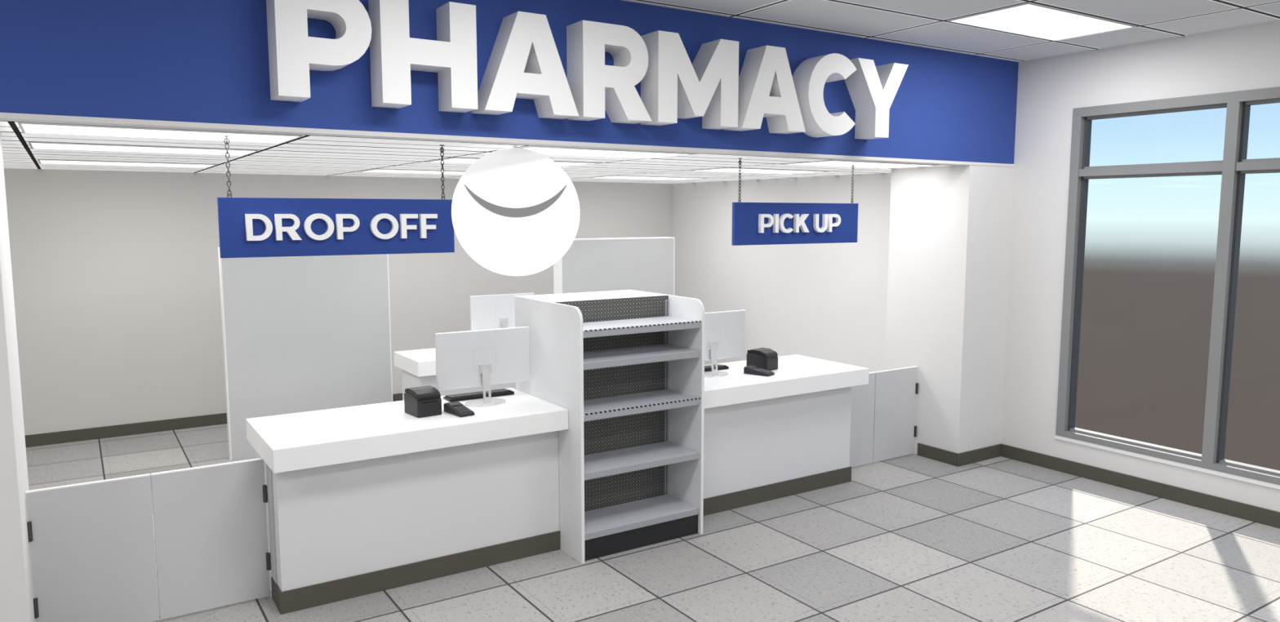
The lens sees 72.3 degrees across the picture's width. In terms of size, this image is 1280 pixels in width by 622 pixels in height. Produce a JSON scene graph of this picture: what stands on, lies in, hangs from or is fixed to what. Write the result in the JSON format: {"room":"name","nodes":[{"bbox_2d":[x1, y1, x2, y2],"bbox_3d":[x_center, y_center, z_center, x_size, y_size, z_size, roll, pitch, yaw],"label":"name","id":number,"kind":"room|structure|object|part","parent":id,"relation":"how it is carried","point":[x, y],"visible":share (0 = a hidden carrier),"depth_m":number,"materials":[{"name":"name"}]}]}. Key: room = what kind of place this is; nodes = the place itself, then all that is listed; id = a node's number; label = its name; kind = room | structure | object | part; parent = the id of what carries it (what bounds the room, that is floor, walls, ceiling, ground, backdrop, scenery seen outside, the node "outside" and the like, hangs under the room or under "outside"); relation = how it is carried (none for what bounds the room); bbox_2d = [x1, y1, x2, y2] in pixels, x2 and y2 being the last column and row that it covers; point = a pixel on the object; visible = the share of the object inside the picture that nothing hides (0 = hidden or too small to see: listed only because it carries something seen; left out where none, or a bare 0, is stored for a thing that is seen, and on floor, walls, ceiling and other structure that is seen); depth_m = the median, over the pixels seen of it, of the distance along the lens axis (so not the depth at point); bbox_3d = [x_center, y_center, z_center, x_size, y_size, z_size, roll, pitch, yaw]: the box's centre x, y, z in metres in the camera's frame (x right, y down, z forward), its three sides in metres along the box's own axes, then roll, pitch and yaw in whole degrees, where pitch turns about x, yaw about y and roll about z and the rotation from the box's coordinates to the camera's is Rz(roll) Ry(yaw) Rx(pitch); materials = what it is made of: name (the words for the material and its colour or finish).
{"room":"pharmacy","nodes":[
{"label":"pharmacy","id":0,"kind":"room"},
{"bbox_2d":[4,168,672,435],"bbox_3d":[-3.265,-0.254,9.956,9.140,2.720,0.200,-4,8,-33],"label":"wall","id":1,"kind":"structure","parent":0,"point":[116,273],"depth_m":8.80,"materials":[{"name":"paint"}]},
{"bbox_2d":[24,393,402,447],"bbox_3d":[-3.213,1.051,10.005,8.725,0.115,0.015,-4,8,-33],"label":"baseboard","id":2,"kind":"structure","parent":1,"relation":"attached to","point":[69,436],"depth_m":8.76,"materials":[{"name":"rubber"}]},
{"bbox_2d":[0,120,951,183],"bbox_3d":[-1.821,-1.312,7.604,8.740,0.100,5.100,-4,8,-33],"label":"ceiling","id":3,"kind":"structure","parent":0,"point":[306,155],"depth_m":6.87,"materials":[{"name":"tile"}]},
{"bbox_2d":[37,159,216,168],"bbox_3d":[-4.260,-1.226,7.308,1.250,0.006,0.580,-4,8,-33],"label":"recessed light","id":4,"kind":"object","parent":3,"relation":"in","point":[40,161],"visible":1,"depth_m":7.24,"materials":[{"name":"white plastic"}]},
{"bbox_2d":[28,142,258,155],"bbox_3d":[-3.197,-1.047,5.683,1.250,0.006,0.580,-4,8,-33],"label":"recessed light","id":5,"kind":"object","parent":3,"relation":"in","point":[34,145],"visible":1,"depth_m":5.61,"materials":[{"name":"white plastic"}]},
{"bbox_2d":[17,122,302,143],"bbox_3d":[-2.489,-0.927,4.600,1.250,0.006,0.580,-4,8,-33],"label":"recessed light","id":6,"kind":"object","parent":3,"relation":"in","point":[26,127],"visible":1,"depth_m":4.57,"materials":[{"name":"white plastic"}]},
{"bbox_2d":[217,135,454,257],"bbox_3d":[-1.702,-0.649,5.037,1.320,0.655,0.060,-4,8,-33],"label":"hanging sign","id":7,"kind":"object","parent":3,"relation":"hanging from","point":[249,227],"visible":1,"depth_m":5.01,"materials":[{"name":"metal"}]},
{"bbox_3d":[-2.213,-0.773,4.707,0.030,0.337,0.027,-4,7,-33],"label":"chain","id":8,"kind":"part","parent":7,"relation":"part of","materials":[{"name":"metal"}]},
{"bbox_3d":[-1.207,-0.845,5.357,0.030,0.337,0.027,-4,7,-33],"label":"chain","id":9,"kind":"part","parent":7,"relation":"part of","materials":[{"name":"metal"}]},
{"bbox_2d":[359,168,465,174],"bbox_3d":[-2.080,-1.382,8.716,1.250,0.006,0.580,-4,8,-33],"label":"recessed light","id":10,"kind":"object","parent":3,"relation":"in","point":[387,171],"visible":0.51,"depth_m":8.63,"materials":[{"name":"white plastic"}]},
{"bbox_2d":[426,157,479,163],"bbox_3d":[-1.387,-1.170,6.800,0.380,0.006,0.666,-4,8,-33],"label":"recessed light","id":11,"kind":"object","parent":3,"relation":"in","point":[459,160],"depth_m":6.80,"materials":[{"name":"white plastic"}]},
{"bbox_2d":[451,145,580,275],"bbox_3d":[-0.767,-0.617,5.429,0.789,0.804,0.023,-1,6,-8],"label":"hanging sign","id":12,"kind":"object","parent":3,"relation":"hanging from","point":[515,211],"visible":1,"depth_m":5.42,"materials":[{"name":"white plastic"}]},
{"bbox_2d":[554,160,599,166],"bbox_3d":[-0.642,-1.219,7.244,0.451,0.006,0.607,-4,8,-33],"label":"recessed light","id":13,"kind":"object","parent":3,"relation":"in","point":[561,163],"depth_m":7.24,"materials":[{"name":"white plastic"}]},
{"bbox_2d":[518,146,693,159],"bbox_3d":[-0.309,-1.083,6.008,1.250,0.006,0.580,-4,8,-33],"label":"recessed light","id":14,"kind":"object","parent":3,"relation":"in","point":[543,150],"visible":0.8,"depth_m":5.99,"materials":[{"name":"white plastic"}]},
{"bbox_2d":[589,175,706,180],"bbox_3d":[0.100,-1.537,10.125,1.250,0.006,0.580,-4,8,-33],"label":"recessed light","id":15,"kind":"object","parent":3,"relation":"in","point":[610,176],"visible":1,"depth_m":10.04,"materials":[{"name":"white plastic"}]},
{"bbox_2d":[595,176,696,179],"bbox_3d":[0.100,-1.538,10.125,1.226,0.004,0.556,-4,7,-33],"label":"diffuser","id":16,"kind":"object","parent":15,"relation":"attached to","point":[607,177],"depth_m":10.05,"materials":[{"name":"white plastic"}]},
{"bbox_2d":[690,167,827,173],"bbox_3d":[1.163,-1.358,8.500,1.250,0.006,0.580,-4,8,-33],"label":"recessed light","id":17,"kind":"object","parent":3,"relation":"in","point":[726,169],"visible":0.96,"depth_m":8.47,"materials":[{"name":"white plastic"}]},
{"bbox_2d":[731,158,857,245],"bbox_3d":[1.268,-0.861,6.956,1.325,0.655,0.060,-4,8,-33],"label":"hanging sign","id":18,"kind":"object","parent":3,"relation":"hanging from","point":[753,223],"visible":0.99,"depth_m":6.93,"materials":[{"name":"metal"}]},
{"bbox_3d":[0.755,-0.985,6.624,0.030,0.337,0.027,-4,7,-33],"label":"chain","id":19,"kind":"part","parent":18,"relation":"part of","materials":[{"name":"metal"}]},
{"bbox_3d":[1.765,-1.057,7.277,0.030,0.337,0.027,-4,7,-33],"label":"chain","id":20,"kind":"part","parent":18,"relation":"part of","materials":[{"name":"metal"}]},
{"bbox_2d":[782,160,937,168],"bbox_3d":[1.871,-1.238,7.416,1.250,0.006,0.580,-4,8,-33],"label":"recessed light","id":21,"kind":"object","parent":3,"relation":"in","point":[831,162],"visible":1,"depth_m":7.36,"materials":[{"name":"white plastic"}]},
{"bbox_2d":[0,0,1018,621],"bbox_3d":[-1.976,-0.102,4.930,12.040,3.520,0.850,-4,8,-33],"label":"wall","id":22,"kind":"structure","parent":0,"point":[206,61],"depth_m":4.54,"materials":[{"name":"blue paint"}]},
{"bbox_2d":[26,473,159,621],"bbox_3d":[-2.841,1.290,4.562,0.550,0.810,0.044,-4,8,-33],"label":"gate","id":23,"kind":"object","parent":22,"relation":"attached to","point":[92,550],"visible":0.96,"depth_m":4.55,"materials":[{"name":"metal"}]},
{"bbox_2d":[0,112,1014,166],"bbox_3d":[0.209,-1.073,5.817,7.300,0.024,0.134,-4,8,-33],"label":"trim","id":24,"kind":"structure","parent":22,"relation":"attached to","point":[12,117],"depth_m":4.84,"materials":[{"name":"white paint"}]},
{"bbox_2d":[266,0,908,139],"bbox_3d":[0.086,-1.457,5.499,4.495,0.572,0.200,-4,8,-33],"label":"sign","id":25,"kind":"object","parent":22,"relation":"attached to","point":[711,88],"visible":1,"depth_m":5.14,"materials":[{"name":"white plastic"}]},
{"bbox_2d":[956,444,1001,466],"bbox_3d":[3.046,1.289,7.848,0.625,0.115,0.015,-4,8,-33],"label":"baseboard","id":26,"kind":"structure","parent":22,"relation":"attached to","point":[992,451],"depth_m":7.83,"materials":[{"name":"rubber"}]},
{"bbox_2d":[26,423,1279,621],"bbox_3d":[-1.052,1.853,3.716,12.440,0.100,13.400,-4,8,-33],"label":"floor","id":27,"kind":"structure","parent":0,"point":[911,537],"depth_m":5.59,"materials":[{"name":"tile"}]},
{"bbox_2d":[217,247,392,460],"bbox_3d":[-3.084,0.346,8.214,1.485,1.910,0.090,-4,8,-33],"label":"partition panel","id":28,"kind":"object","parent":27,"relation":"on","point":[301,334],"visible":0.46,"depth_m":8.12,"materials":[{"name":"white plastic"}]},
{"bbox_2d":[255,431,560,614],"bbox_3d":[-1.429,1.182,5.534,1.741,0.836,0.637,-4,8,-33],"label":"counter base","id":29,"kind":"object","parent":27,"relation":"on","point":[338,532],"visible":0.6,"depth_m":5.20,"materials":[{"name":"laminate"}]},
{"bbox_2d":[151,457,271,619],"bbox_3d":[-2.368,1.256,4.867,0.568,0.810,0.044,-4,8,-33],"label":"gate","id":30,"kind":"object","parent":29,"relation":"attached to","point":[211,532],"visible":0.88,"depth_m":4.86,"materials":[{"name":"metal"}]},
{"bbox_2d":[245,387,568,473],"bbox_3d":[-1.425,0.705,5.454,1.764,0.130,0.845,-4,8,-33],"label":"countertop","id":31,"kind":"structure","parent":29,"relation":"on","point":[286,442],"depth_m":5.16,"materials":[{"name":"laminate"}]},
{"bbox_2d":[404,385,441,417],"bbox_3d":[-1.350,0.559,5.447,0.160,0.162,0.202,-5,8,-38],"label":"receipt printer","id":32,"kind":"object","parent":31,"relation":"on","point":[421,402],"visible":1,"depth_m":5.38,"materials":[{"name":"black plastic"}]},
{"bbox_3d":[-1.350,0.506,5.441,0.152,0.055,0.193,-5,8,-38],"label":"lid","id":33,"kind":"part","parent":32,"relation":"part of","materials":[{"name":"plastic"}]},
{"bbox_2d":[443,400,474,417],"bbox_3d":[-1.129,0.610,5.461,0.100,0.056,0.220,-5,8,-40],"label":"card terminal","id":34,"kind":"object","parent":31,"relation":"on","point":[456,408],"visible":1,"depth_m":5.43,"materials":[{"name":"black plastic"}]},
{"bbox_2d":[443,388,514,402],"bbox_3d":[-1.096,0.568,5.969,0.460,0.028,0.140,-4,8,-33],"label":"keyboard","id":35,"kind":"object","parent":31,"relation":"on","point":[495,393],"visible":0.88,"depth_m":5.91,"materials":[{"name":"plastic"}]},
{"bbox_2d":[435,326,529,406],"bbox_3d":[-1.017,0.364,5.735,0.650,0.485,0.200,-4,8,-33],"label":"computer monitor","id":36,"kind":"object","parent":31,"relation":"on","point":[485,358],"visible":0.96,"depth_m":5.71,"materials":[{"name":"white plastic"}]},
{"bbox_3d":[-1.324,1.553,5.412,1.741,0.125,0.252,-4,7,-33],"label":"kick plate","id":37,"kind":"part","parent":29,"relation":"part of","materials":[{"name":"rubber"}]},
{"bbox_2d":[401,368,515,400],"bbox_3d":[-1.112,0.874,8.325,2.174,0.836,0.512,-4,8,-33],"label":"base cabinet","id":38,"kind":"object","parent":27,"relation":"on","point":[409,380],"visible":0.02,"depth_m":7.72,"materials":[{"name":"laminate"}]},
{"bbox_2d":[393,348,435,377],"bbox_3d":[-1.104,0.395,8.261,2.250,0.130,0.660,-4,8,-33],"label":"countertop","id":39,"kind":"structure","parent":38,"relation":"on","point":[418,362],"depth_m":7.58,"materials":[{"name":"laminate"}]},
{"bbox_2d":[469,292,533,330],"bbox_3d":[-1.290,0.084,8.273,0.650,0.485,0.200,-4,8,-33],"label":"computer monitor","id":40,"kind":"object","parent":39,"relation":"on","point":[487,311],"visible":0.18,"depth_m":8.21,"materials":[{"name":"plastic"}]},
{"bbox_2d":[514,289,704,564],"bbox_3d":[-0.223,0.719,6.110,0.960,1.630,0.945,-4,8,-33],"label":"display shelf","id":41,"kind":"object","parent":27,"relation":"on","point":[627,366],"visible":0.88,"depth_m":5.95,"materials":[{"name":"metal"}]},
{"bbox_3d":[-0.616,0.747,5.856,0.022,1.630,0.945,-4,7,-33],"label":"panel","id":42,"kind":"part","parent":41,"relation":"part of","materials":[{"name":"white metal"}]},
{"bbox_3d":[-0.187,0.661,6.049,0.916,1.498,0.015,-4,7,-33],"label":"panel","id":43,"kind":"part","parent":41,"relation":"part of","materials":[{"name":"white metal"}]},
{"bbox_3d":[0.013,1.502,5.832,0.916,0.135,0.020,-4,7,-33],"label":"kick plate","id":44,"kind":"part","parent":41,"relation":"part of","materials":[{"name":"black metal"}]},
{"bbox_3d":[0.026,1.409,5.801,0.912,0.040,0.008,-4,7,-33],"label":"price rail","id":45,"kind":"part","parent":41,"relation":"part of","materials":[{"name":"white metal"}]},
{"bbox_3d":[0.026,1.018,5.758,0.912,0.040,0.008,-4,7,-33],"label":"price rail","id":46,"kind":"part","parent":41,"relation":"part of","materials":[{"name":"white metal"}]},
{"bbox_3d":[0.026,0.643,5.717,0.912,0.040,0.008,-4,7,-33],"label":"price rail","id":47,"kind":"part","parent":41,"relation":"part of","materials":[{"name":"white metal"}]},
{"bbox_3d":[0.026,0.318,5.681,0.912,0.040,0.008,-4,7,-33],"label":"price rail","id":48,"kind":"part","parent":41,"relation":"part of","materials":[{"name":"white metal"}]},
{"bbox_3d":[0.026,0.119,5.659,0.912,0.040,0.008,-4,7,-33],"label":"price rail","id":49,"kind":"part","parent":41,"relation":"part of","materials":[{"name":"white metal"}]},
{"bbox_3d":[0.171,0.691,6.364,0.022,1.630,0.945,-4,7,-33],"label":"panel","id":50,"kind":"part","parent":41,"relation":"part of","materials":[{"name":"white metal"}]},
{"bbox_2d":[553,236,675,295],"bbox_3d":[-0.273,0.129,10.083,1.510,1.930,0.180,-4,8,-33],"label":"partition panel","id":51,"kind":"object","parent":27,"relation":"on","point":[646,264],"visible":0.3,"depth_m":9.91,"materials":[{"name":"white plastic"}]},
{"bbox_2d":[702,386,851,515],"bbox_3d":[0.842,1.020,7.000,1.751,0.836,0.637,-4,8,-33],"label":"counter base","id":52,"kind":"object","parent":27,"relation":"on","point":[762,451],"visible":0.5,"depth_m":6.77,"materials":[{"name":"laminate"}]},
{"bbox_3d":[0.947,1.391,6.879,1.751,0.125,0.252,-4,7,-33],"label":"kick plate","id":53,"kind":"part","parent":52,"relation":"part of","materials":[{"name":"rubber"}]},
{"bbox_2d":[704,354,868,408],"bbox_3d":[0.869,0.541,6.936,1.784,0.130,0.845,-4,8,-33],"label":"countertop","id":54,"kind":"structure","parent":52,"relation":"on","point":[795,375],"depth_m":6.72,"materials":[{"name":"laminate"}]},
{"bbox_2d":[704,364,728,371],"bbox_3d":[0.483,0.458,6.965,0.460,0.028,0.140,-4,8,-33],"label":"keyboard","id":55,"kind":"object","parent":54,"relation":"on","point":[707,368],"visible":0.29,"depth_m":6.99,"materials":[{"name":"plastic"}]},
{"bbox_2d":[704,310,745,377],"bbox_3d":[0.558,0.252,6.752,0.650,0.485,0.200,-4,8,-33],"label":"computer monitor","id":56,"kind":"object","parent":54,"relation":"on","point":[724,331],"visible":0.71,"depth_m":6.80,"materials":[{"name":"plastic"}]},
{"bbox_2d":[743,364,774,376],"bbox_3d":[0.924,0.463,6.799,0.220,0.056,0.100,5,8,37],"label":"card terminal","id":57,"kind":"object","parent":54,"relation":"on","point":[752,370],"visible":1,"depth_m":6.78,"materials":[{"name":"black plastic"}]},
{"bbox_2d":[746,347,777,370],"bbox_3d":[0.981,0.385,7.018,0.202,0.162,0.160,6,9,42],"label":"receipt printer","id":58,"kind":"object","parent":54,"relation":"on","point":[766,358],"visible":0.85,"depth_m":6.96,"materials":[{"name":"black plastic"}]},
{"bbox_3d":[0.981,0.332,7.012,0.193,0.055,0.152,6,9,42],"label":"lid","id":59,"kind":"part","parent":58,"relation":"part of","materials":[{"name":"plastic"}]},
{"bbox_2d":[849,372,875,466],"bbox_3d":[1.833,0.957,7.581,0.552,0.810,0.044,-4,8,-33],"label":"gate","id":60,"kind":"object","parent":52,"relation":"attached to","point":[863,397],"visible":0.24,"depth_m":7.65,"materials":[{"name":"metal"}]},
{"bbox_2d":[884,164,1013,454],"bbox_3d":[2.816,0.006,8.075,0.610,2.616,0.850,-4,8,-33],"label":"wall","id":61,"kind":"structure","parent":0,"point":[949,230],"depth_m":7.77,"materials":[{"name":"white paint"}]},
{"bbox_2d":[872,366,918,462],"bbox_3d":[2.299,0.924,7.882,0.550,0.810,0.044,-4,8,-33],"label":"gate","id":62,"kind":"object","parent":61,"relation":"attached to","point":[895,430],"visible":1,"depth_m":7.87,"materials":[{"name":"metal"}]},
{"bbox_2d":[917,443,957,466],"bbox_3d":[2.669,1.287,7.868,0.015,0.115,0.430,-4,8,-33],"label":"baseboard","id":63,"kind":"structure","parent":61,"relation":"attached to","point":[925,451],"depth_m":7.86,"materials":[{"name":"rubber"}]},
{"bbox_2d":[622,0,1279,62],"bbox_3d":[0.392,-1.501,1.111,12.440,0.100,8.100,-4,8,-33],"label":"ceiling","id":64,"kind":"structure","parent":0,"point":[917,23],"depth_m":5.91,"materials":[{"name":"tile"}]},
{"bbox_2d":[947,2,1135,40],"bbox_3d":[2.803,-1.998,6.094,1.260,0.006,0.610,-4,8,-33],"label":"recessed light","id":65,"kind":"object","parent":64,"relation":"in","point":[1030,20],"visible":1,"depth_m":6.05,"materials":[{"name":"white plastic"}]},
{"bbox_2d":[672,20,1279,511],"bbox_3d":[4.080,-0.312,6.833,0.200,3.520,13.000,-4,8,-33],"label":"wall","id":66,"kind":"structure","parent":0,"point":[824,301],"depth_m":7.76,"materials":[{"name":"white paint"}]},
{"bbox_2d":[1000,444,1279,528],"bbox_3d":[5.418,1.628,4.776,0.015,0.115,7.755,-4,8,-33],"label":"baseboard","id":67,"kind":"structure","parent":66,"relation":"attached to","point":[1224,506],"depth_m":6.91,"materials":[{"name":"rubber"}]},
{"bbox_2d":[1054,435,1279,489],"bbox_3d":[4.241,1.196,6.553,0.012,0.035,2.420,-4,8,-33],"label":"trim","id":68,"kind":"structure","parent":66,"relation":"attached to","point":[1056,437],"depth_m":6.75,"materials":[{"name":"white paint"}]},
{"bbox_2d":[1055,86,1279,484],"bbox_3d":[4.290,-0.197,6.431,0.135,2.760,2.400,-4,8,-33],"label":"window","id":69,"kind":"structure","parent":66,"relation":"in","point":[1234,166],"depth_m":6.52,"materials":[{"name":"metal"}]}
]}

